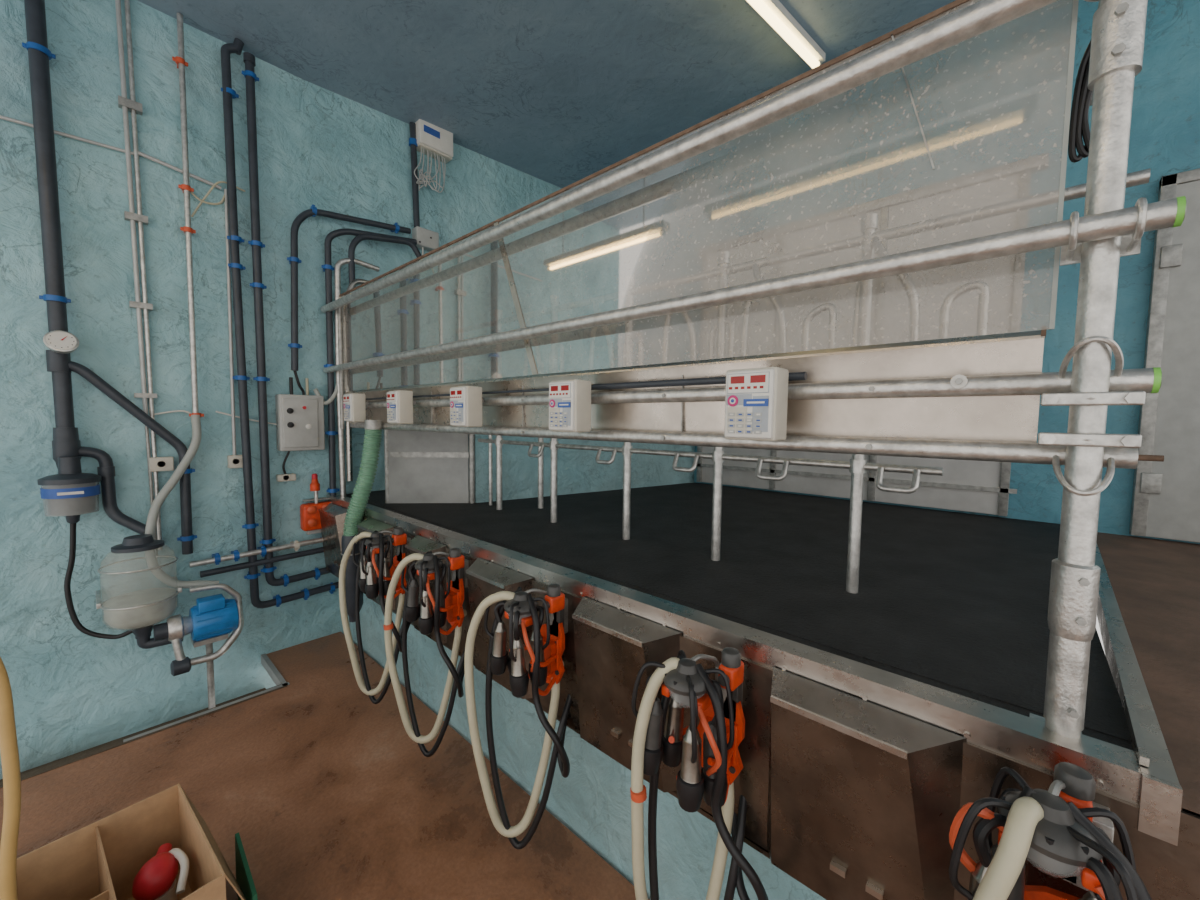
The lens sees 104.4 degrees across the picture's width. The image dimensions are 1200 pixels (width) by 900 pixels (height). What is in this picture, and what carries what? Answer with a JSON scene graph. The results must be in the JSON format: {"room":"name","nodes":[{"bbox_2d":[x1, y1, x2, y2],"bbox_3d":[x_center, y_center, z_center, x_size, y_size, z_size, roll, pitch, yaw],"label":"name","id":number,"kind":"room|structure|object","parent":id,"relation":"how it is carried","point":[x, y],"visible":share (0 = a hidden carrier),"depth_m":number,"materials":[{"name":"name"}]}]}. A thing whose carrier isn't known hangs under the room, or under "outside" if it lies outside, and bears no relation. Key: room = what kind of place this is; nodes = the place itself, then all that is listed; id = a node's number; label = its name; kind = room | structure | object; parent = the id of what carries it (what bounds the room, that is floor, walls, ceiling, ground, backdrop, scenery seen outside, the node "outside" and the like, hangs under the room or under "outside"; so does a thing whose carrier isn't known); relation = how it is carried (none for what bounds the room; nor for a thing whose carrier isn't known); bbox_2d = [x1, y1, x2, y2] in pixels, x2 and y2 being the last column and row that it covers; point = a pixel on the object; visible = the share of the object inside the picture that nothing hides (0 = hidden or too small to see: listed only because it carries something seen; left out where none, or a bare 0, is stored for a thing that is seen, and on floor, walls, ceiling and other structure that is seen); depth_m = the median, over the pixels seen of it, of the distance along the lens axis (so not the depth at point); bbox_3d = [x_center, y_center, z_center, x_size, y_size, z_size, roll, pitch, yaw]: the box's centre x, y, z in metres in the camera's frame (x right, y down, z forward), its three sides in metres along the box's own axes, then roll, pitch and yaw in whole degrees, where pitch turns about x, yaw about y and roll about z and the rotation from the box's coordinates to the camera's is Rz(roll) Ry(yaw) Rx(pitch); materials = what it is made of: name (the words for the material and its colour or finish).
{"room":"farm building","nodes":[
{"label":"farm building","id":0,"kind":"room"},
{"bbox_2d":[0,0,571,778],"bbox_3d":[-2.393,-0.569,3.686,0.150,5.400,6.650,4,5,42],"label":"wall","id":1,"kind":"structure","parent":0,"point":[74,691],"depth_m":3.04,"materials":[{"name":"teal paint"}]},
{"bbox_2d":[22,0,196,554],"bbox_3d":[-2.921,-1.032,2.818,0.187,3.484,0.626,4,5,42],"label":"pipe","id":2,"kind":"object","parent":1,"relation":"attached to","point":[66,442],"visible":0.84,"depth_m":2.64,"materials":[{"name":"grey plastic"}]},
{"bbox_2d":[43,330,78,353],"bbox_3d":[-3.042,-0.610,2.628,0.089,0.131,0.134,4,5,42],"label":"gauge","id":3,"kind":"object","parent":2,"relation":"attached to","point":[58,341],"visible":1,"depth_m":2.61,"materials":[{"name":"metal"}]},
{"bbox_2d":[37,456,131,638],"bbox_3d":[-3.024,0.591,2.749,0.244,1.109,0.348,4,5,42],"label":"trap","id":4,"kind":"object","parent":2,"relation":"attached to","point":[71,497],"visible":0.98,"depth_m":2.66,"materials":[{"name":"plastic"}]},
{"bbox_2d":[0,0,276,558],"bbox_3d":[-3.021,-1.026,2.817,0.052,3.497,1.779,4,5,43],"label":"conduit","id":5,"kind":"object","parent":1,"relation":"attached to","point":[125,104],"visible":0.83,"depth_m":2.93,"materials":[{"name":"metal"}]},
{"bbox_2d":[96,534,182,648],"bbox_3d":[-2.826,0.865,2.858,0.472,0.698,0.370,4,5,42],"label":"jar","id":6,"kind":"object","parent":1,"relation":"attached to","point":[138,611],"visible":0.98,"depth_m":2.76,"materials":[{"name":"grey plastic"}]},
{"bbox_2d":[149,456,173,471],"bbox_3d":[-2.874,0.092,3.048,0.066,0.092,0.117,4,5,42],"label":"wall socket","id":7,"kind":"object","parent":1,"relation":"attached to","point":[156,464],"visible":1,"depth_m":3.03,"materials":[{"name":"beige plastic"}]},
{"bbox_2d":[145,12,218,587],"bbox_3d":[-2.727,-0.930,2.939,0.322,3.698,0.342,4,5,42],"label":"pipe","id":8,"kind":"object","parent":1,"relation":"attached to","point":[150,556],"visible":0.92,"depth_m":3.02,"materials":[{"name":"plastic"}]},
{"bbox_2d":[227,455,242,467],"bbox_3d":[-2.611,0.083,3.336,0.066,0.092,0.091,4,5,42],"label":"wall socket","id":9,"kind":"object","parent":1,"relation":"attached to","point":[233,461],"visible":0.85,"depth_m":3.31,"materials":[{"name":"beige plastic"}]},
{"bbox_2d":[221,38,338,608],"bbox_3d":[-2.342,-0.817,3.517,0.123,4.004,0.723,4,5,42],"label":"pipe","id":10,"kind":"object","parent":1,"relation":"attached to","point":[236,47],"visible":0.99,"depth_m":3.25,"materials":[{"name":"grey plastic"}]},
{"bbox_2d":[276,473,295,481],"bbox_3d":[-2.408,0.210,3.568,0.066,0.056,0.122,4,5,42],"label":"wall socket","id":11,"kind":"object","parent":1,"relation":"attached to","point":[279,477],"visible":0.99,"depth_m":3.54,"materials":[{"name":"beige plastic"}]},
{"bbox_2d":[242,52,329,586],"bbox_3d":[-2.301,-0.857,3.558,0.124,3.791,0.604,4,5,42],"label":"pipe","id":12,"kind":"object","parent":1,"relation":"attached to","point":[249,74],"visible":1,"depth_m":3.34,"materials":[{"name":"grey plastic"}]},
{"bbox_2d":[275,377,324,473],"bbox_3d":[-2.300,-0.178,3.585,0.162,0.752,0.299,4,5,42],"label":"enclosure","id":13,"kind":"object","parent":1,"relation":"attached to","point":[299,418],"visible":1,"depth_m":3.53,"materials":[{"name":"grey plastic"}]},
{"bbox_2d":[287,122,421,495],"bbox_3d":[-1.980,-1.178,3.857,0.163,3.394,1.065,4,5,42],"label":"pipe","id":14,"kind":"object","parent":1,"relation":"attached to","point":[360,235],"visible":0.93,"depth_m":3.69,"materials":[{"name":"grey plastic"}]},
{"bbox_2d":[300,474,330,534],"bbox_3d":[-2.234,0.426,3.710,0.155,0.484,0.265,4,5,42],"label":"valve","id":15,"kind":"object","parent":14,"relation":"attached to","point":[310,522],"visible":0.68,"depth_m":3.64,"materials":[{"name":"orange plastic"}]},
{"bbox_2d":[412,226,438,254],"bbox_3d":[-1.606,-1.846,4.253,0.114,0.322,0.245,4,5,42],"label":"junction box","id":16,"kind":"object","parent":1,"relation":"attached to","point":[428,240],"visible":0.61,"depth_m":4.22,"materials":[{"name":"white plastic"}]},
{"bbox_2d":[414,119,452,192],"bbox_3d":[-1.533,-2.676,4.246,0.145,0.669,0.358,4,5,42],"label":"controller","id":17,"kind":"object","parent":1,"relation":"attached to","point":[433,141],"visible":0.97,"depth_m":4.21,"materials":[{"name":"white plastic"}]},
{"bbox_2d":[0,632,649,899],"bbox_3d":[-0.748,1.998,0.227,7.200,0.408,3.560,4,5,42],"label":"floor","id":18,"kind":"structure","parent":0,"point":[326,791],"depth_m":2.23,"materials":[{"name":"concrete"}]},
{"bbox_2d":[0,657,20,899],"bbox_3d":[-1.349,1.034,0.908,0.126,1.412,0.295,4,5,42],"label":"hose","id":19,"kind":"object","parent":18,"relation":"on","point":[9,752],"visible":1,"depth_m":1.01,"materials":[{"name":"beige rubber"}]},
{"bbox_2d":[17,783,245,899],"bbox_3d":[-1.552,1.526,1.527,0.600,0.359,0.520,3,5,37],"label":"cardboard box","id":20,"kind":"object","parent":18,"relation":"on","point":[102,859],"visible":0.85,"depth_m":1.67,"materials":[{"name":"brown cardboard"}]},
{"bbox_2d":[132,843,188,899],"bbox_3d":[-1.541,1.562,1.635,0.246,0.256,0.143,4,5,42],"label":"bulb","id":21,"kind":"object","parent":20,"relation":"in","point":[156,879],"visible":1,"depth_m":1.61,"materials":[{"name":"red plastic"}]},
{"bbox_2d":[153,583,243,708],"bbox_3d":[-2.534,1.358,2.968,0.225,1.006,0.430,4,5,42],"label":"pump","id":22,"kind":"object","parent":18,"relation":"on","point":[213,617],"visible":0.99,"depth_m":2.92,"materials":[{"name":"blue paint"}]},
{"bbox_2d":[235,832,257,899],"bbox_3d":[-1.271,1.573,1.626,0.340,0.259,0.072,4,5,42],"label":"dustpan","id":23,"kind":"object","parent":18,"relation":"on","point":[244,879],"visible":0.9,"depth_m":1.66,"materials":[{"name":"green plastic"}]},
{"bbox_2d":[137,0,981,187],"bbox_3d":[0.346,-2.901,1.047,7.200,0.540,6.650,4,5,42],"label":"ceiling","id":24,"kind":"structure","parent":0,"point":[558,93],"depth_m":3.38,"materials":[{"name":"paint"}]},
{"bbox_2d":[746,0,825,68],"bbox_3d":[1.076,-2.806,2.969,1.507,0.196,0.090,-3,5,-42],"label":"lamp","id":25,"kind":"object","parent":24,"relation":"attached to","point":[773,12],"visible":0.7,"depth_m":3.12,"materials":[{"name":"white plastic"}]},
{"bbox_2d":[468,434,694,502],"bbox_3d":[-0.022,-0.019,4.240,2.371,0.780,0.117,-2,5,-34],"label":"wall partition","id":26,"kind":"structure","parent":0,"point":[578,471],"depth_m":4.03,"materials":[{"name":"teal paint"}]},
{"bbox_2d":[384,429,474,503],"bbox_3d":[-1.288,0.020,3.530,0.671,0.770,0.058,0,4,-3],"label":"partition panel","id":27,"kind":"object","parent":26,"relation":"in","point":[420,466],"depth_m":3.52,"materials":[{"name":"silver metal"}]},
{"bbox_2d":[318,482,1199,899],"bbox_3d":[0.502,0.729,3.266,4.818,0.637,3.069,4,5,42],"label":"platform","id":28,"kind":"object","parent":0,"point":[873,715],"visible":0.65,"depth_m":1.47,"materials":[{"name":"black rubber"}]},
{"bbox_2d":[339,527,410,703],"bbox_3d":[-1.333,0.977,2.735,0.459,1.048,0.270,1,4,5],"label":"cluster","id":29,"kind":"object","parent":28,"relation":"attached to","point":[374,576],"visible":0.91,"depth_m":2.74,"materials":[{"name":"orange plastic"}]},
{"bbox_2d":[383,548,468,756],"bbox_3d":[-0.865,1.010,2.311,0.452,1.048,0.270,1,4,5],"label":"cluster","id":30,"kind":"object","parent":28,"relation":"attached to","point":[447,604],"visible":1,"depth_m":2.31,"materials":[{"name":"orange plastic"}]},
{"bbox_2d":[464,584,571,848],"bbox_3d":[-0.320,1.047,1.825,0.447,1.048,0.268,1,4,7],"label":"cluster","id":31,"kind":"object","parent":28,"relation":"attached to","point":[546,647],"visible":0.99,"depth_m":1.82,"materials":[{"name":"orange plastic"}]},
{"bbox_2d":[630,647,767,899],"bbox_3d":[0.268,1.087,1.319,0.371,1.048,0.268,1,4,7],"label":"cluster","id":32,"kind":"object","parent":28,"relation":"attached to","point":[712,745],"visible":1,"depth_m":1.30,"materials":[{"name":"orange plastic"}]},
{"bbox_2d":[320,0,1186,738],"bbox_3d":[-0.399,-0.342,2.487,4.370,1.652,0.645,4,5,42],"label":"pipe railing","id":33,"kind":"object","parent":28,"relation":"on","point":[1107,231],"visible":1,"depth_m":0.98,"materials":[{"name":"metal"}]},
{"bbox_2d":[189,258,379,577],"bbox_3d":[-2.327,-0.307,3.530,0.181,2.449,1.272,4,5,42],"label":"pipe","id":34,"kind":"object","parent":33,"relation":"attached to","point":[216,558],"visible":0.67,"depth_m":3.67,"materials":[{"name":"metal"}]},
{"bbox_2d":[343,393,368,421],"bbox_3d":[-1.740,-0.302,3.330,0.150,0.200,0.145,4,5,42],"label":"control unit","id":35,"kind":"object","parent":33,"relation":"attached to","point":[354,405],"visible":1,"depth_m":3.27,"materials":[{"name":"beige plastic"}]},
{"bbox_2d":[341,420,382,621],"bbox_3d":[-1.666,0.499,3.262,0.286,1.420,0.141,0,4,-12],"label":"corrugated hose","id":36,"kind":"object","parent":33,"relation":"hanging from","point":[372,440],"visible":0.89,"depth_m":3.21,"materials":[{"name":"green plastic"}]},
{"bbox_2d":[387,390,415,423],"bbox_3d":[-1.208,-0.260,2.846,0.150,0.200,0.145,4,5,42],"label":"control unit","id":37,"kind":"object","parent":33,"relation":"attached to","point":[400,403],"visible":1,"depth_m":2.78,"materials":[{"name":"beige plastic"}]},
{"bbox_2d":[450,386,483,426],"bbox_3d":[-0.662,-0.218,2.348,0.150,0.200,0.145,4,5,42],"label":"control unit","id":38,"kind":"object","parent":33,"relation":"attached to","point":[466,402],"visible":1,"depth_m":2.29,"materials":[{"name":"beige plastic"}]},
{"bbox_2d":[549,379,590,431],"bbox_3d":[-0.109,-0.173,1.844,0.150,0.200,0.145,4,5,42],"label":"control unit","id":39,"kind":"object","parent":33,"relation":"attached to","point":[569,400],"visible":1,"depth_m":1.78,"materials":[{"name":"beige plastic"}]},
{"bbox_2d":[344,326,1046,442],"bbox_3d":[-0.514,-0.225,2.434,4.102,0.298,0.158,4,5,42],"label":"panel","id":40,"kind":"object","parent":33,"relation":"attached to","point":[970,418],"visible":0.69,"depth_m":1.29,"materials":[{"name":"metal"}]},
{"bbox_2d":[340,0,1078,391],"bbox_3d":[-0.590,-0.744,2.369,4.204,0.762,0.014,4,5,42],"label":"panel","id":41,"kind":"object","parent":33,"relation":"attached to","point":[580,260],"visible":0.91,"depth_m":1.93,"materials":[{"name":"plastic"}]},
{"bbox_2d":[724,367,788,440],"bbox_3d":[0.452,-0.129,1.333,0.150,0.200,0.145,4,5,42],"label":"control unit","id":42,"kind":"object","parent":33,"relation":"attached to","point":[756,399],"visible":1,"depth_m":1.27,"materials":[{"name":"beige plastic"}]},
{"bbox_2d":[478,168,1149,592],"bbox_3d":[0.236,-0.214,2.536,3.510,1.400,0.318,4,5,43],"label":"railing","id":43,"kind":"object","parent":28,"relation":"on","point":[858,465],"visible":0.62,"depth_m":1.83,"materials":[{"name":"metal"}]},
{"bbox_2d":[949,762,1151,899],"bbox_3d":[0.798,1.118,0.824,0.380,1.062,0.270,1,4,5],"label":"cluster","id":44,"kind":"object","parent":28,"relation":"attached to","point":[1072,834],"visible":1,"depth_m":0.79,"materials":[{"name":"orange plastic"}]},
{"bbox_2d":[343,593,1199,899],"bbox_3d":[0.480,1.206,1.512,7.200,1.244,0.223,4,5,42],"label":"wall","id":45,"kind":"structure","parent":0,"point":[593,802],"depth_m":2.01,"materials":[{"name":"teal paint"}]},
{"bbox_2d":[605,0,1199,543],"bbox_3d":[2.488,-1.357,3.515,7.200,3.700,0.150,4,5,42],"label":"wall","id":46,"kind":"structure","parent":0,"point":[1165,118],"depth_m":3.18,"materials":[{"name":"blue paint"}]},
{"bbox_2d":[697,153,1048,515],"bbox_3d":[1.931,-0.782,3.901,2.520,2.350,0.080,4,5,42],"label":"door","id":47,"kind":"structure","parent":46,"relation":"in","point":[964,485],"depth_m":3.57,"materials":[{"name":"white metal"}]},
{"bbox_2d":[1129,168,1199,542],"bbox_3d":[3.621,-0.498,2.373,1.100,2.080,0.075,4,5,42],"label":"door","id":48,"kind":"structure","parent":46,"relation":"in","point":[1166,494],"depth_m":2.66,"materials":[{"name":"white metal"}]},
{"bbox_2d":[1097,532,1199,815],"bbox_3d":[3.051,0.706,0.996,2.763,0.125,2.973,4,5,42],"label":"floor","id":49,"kind":"structure","parent":0,"point":[1155,583],"depth_m":1.56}
]}

